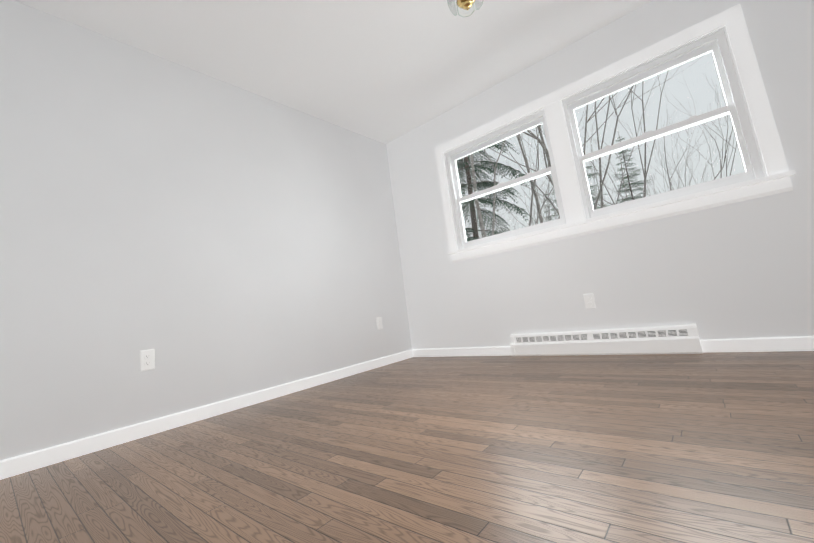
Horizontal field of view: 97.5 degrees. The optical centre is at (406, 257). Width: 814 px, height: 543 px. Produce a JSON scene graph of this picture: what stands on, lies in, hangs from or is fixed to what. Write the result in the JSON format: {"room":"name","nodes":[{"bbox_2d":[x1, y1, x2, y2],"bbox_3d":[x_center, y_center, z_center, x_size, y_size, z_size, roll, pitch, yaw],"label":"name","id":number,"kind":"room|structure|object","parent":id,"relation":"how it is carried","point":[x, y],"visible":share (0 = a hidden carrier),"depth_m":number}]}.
{"room":"empty bedroom","nodes":[
{"label":"empty bedroom","id":0,"kind":"room"},
{"bbox_2d":[0,0,411,460],"bbox_3d":[-1.250,-0.154,2.757,0.150,2.440,3.720,-14,-10,39],"label":"wall","id":1,"kind":"structure","parent":0,"point":[208,239],"depth_m":2.27},
{"bbox_2d":[140,349,154,370],"bbox_3d":[-1.516,0.601,2.088,0.008,0.115,0.070,-14,-10,39],"label":"outlet","id":2,"kind":"object","parent":1,"relation":"attached to","point":[147,359],"visible":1,"depth_m":2.08},
{"bbox_2d":[0,350,411,479],"bbox_3d":[-1.028,0.990,2.552,0.013,0.078,3.390,-14,-10,39],"label":"baseboard","id":3,"kind":"structure","parent":1,"relation":"attached to","point":[14,466],"depth_m":2.09},
{"bbox_2d":[376,317,382,329],"bbox_3d":[-0.274,0.660,3.555,0.008,0.115,0.070,-14,-10,39],"label":"outlet","id":4,"kind":"object","parent":1,"relation":"attached to","point":[379,322],"visible":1,"depth_m":3.55},
{"bbox_2d":[14,0,651,143],"bbox_3d":[0.114,-1.782,1.660,4.200,0.100,3.720,-14,-10,39],"label":"ceiling","id":5,"kind":"structure","parent":0,"point":[385,71],"depth_m":2.59},
{"bbox_2d":[447,0,482,17],"bbox_3d":[0.303,-1.516,1.950,0.187,0.381,0.199,-14,-10,39],"label":"pendant light","id":6,"kind":"object","parent":5,"relation":"hanging from","point":[465,4],"visible":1,"depth_m":1.94},
{"bbox_2d":[0,351,813,542],"bbox_3d":[0.438,0.712,1.303,4.200,0.100,3.720,-14,-10,39],"label":"floor","id":7,"kind":"structure","parent":0,"point":[711,447],"depth_m":1.21},
{"bbox_2d":[510,324,702,355],"bbox_3d":[1.390,0.643,2.692,1.280,0.182,0.073,-14,-10,39],"label":"baseboard heater","id":8,"kind":"object","parent":7,"relation":"on","point":[680,339],"visible":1,"depth_m":2.59},
{"bbox_2d":[386,0,813,348],"bbox_3d":[1.427,-0.489,2.844,3.900,2.440,0.150,-14,-10,39],"label":"wall","id":9,"kind":"structure","parent":0,"point":[740,269],"depth_m":2.56},
{"bbox_2d":[412,346,511,356],"bbox_3d":[0.506,0.923,3.469,1.135,0.078,0.013,-14,-10,39],"label":"baseboard","id":10,"kind":"structure","parent":9,"relation":"attached to","point":[502,350],"depth_m":3.42},
{"bbox_2d":[583,293,595,308],"bbox_3d":[1.399,0.339,2.737,0.070,0.115,0.008,-14,-10,39],"label":"outlet","id":11,"kind":"object","parent":9,"relation":"attached to","point":[589,300],"visible":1,"depth_m":2.73},
{"bbox_2d":[435,4,795,262],"bbox_3d":[1.300,-0.756,2.933,2.398,1.205,0.203,-14,-10,39],"label":"window","id":12,"kind":"structure","parent":9,"relation":"in","point":[724,38],"depth_m":2.62},
{"bbox_2d":[700,336,813,352],"bbox_3d":[2.435,0.441,1.856,1.425,0.078,0.013,-14,-10,39],"label":"baseboard","id":13,"kind":"structure","parent":9,"relation":"attached to","point":[805,343],"depth_m":2.13},
{"label":"outside","id":14,"kind":"structure","parent":0,"visible":0},
{"bbox_3d":[14.431,8.053,28.618,100.000,4.000,56.430,-14,-10,39],"label":"ground","id":15,"kind":"structure","parent":14,"visible":0},
{"bbox_2d":[457,140,535,240],"bbox_3d":[1.453,-1.411,8.669,5.186,12.718,5.436,-14,-10,39],"label":"tree","id":16,"kind":"object","parent":15,"relation":"on","point":[469,182],"depth_m":8.60},
{"bbox_2d":[470,56,702,237],"bbox_3d":[4.058,-3.359,8.607,10.550,15.476,13.158,-14,-10,39],"label":"bare tree","id":17,"kind":"object","parent":15,"relation":"on","point":[542,143],"depth_m":8.91},
{"bbox_2d":[543,133,651,219],"bbox_3d":[16.386,-0.398,33.270,15.252,22.594,21.554,-14,-10,39],"label":"pine tree","id":18,"kind":"object","parent":15,"relation":"on","point":[622,190],"depth_m":33.84},
{"bbox_2d":[461,66,737,237],"bbox_3d":[5.787,2.050,32.139,38.493,20.373,39.262,-14,-10,39],"label":"bare tree","id":19,"kind":"object","parent":15,"relation":"on","point":[645,178],"depth_m":16.12}
]}

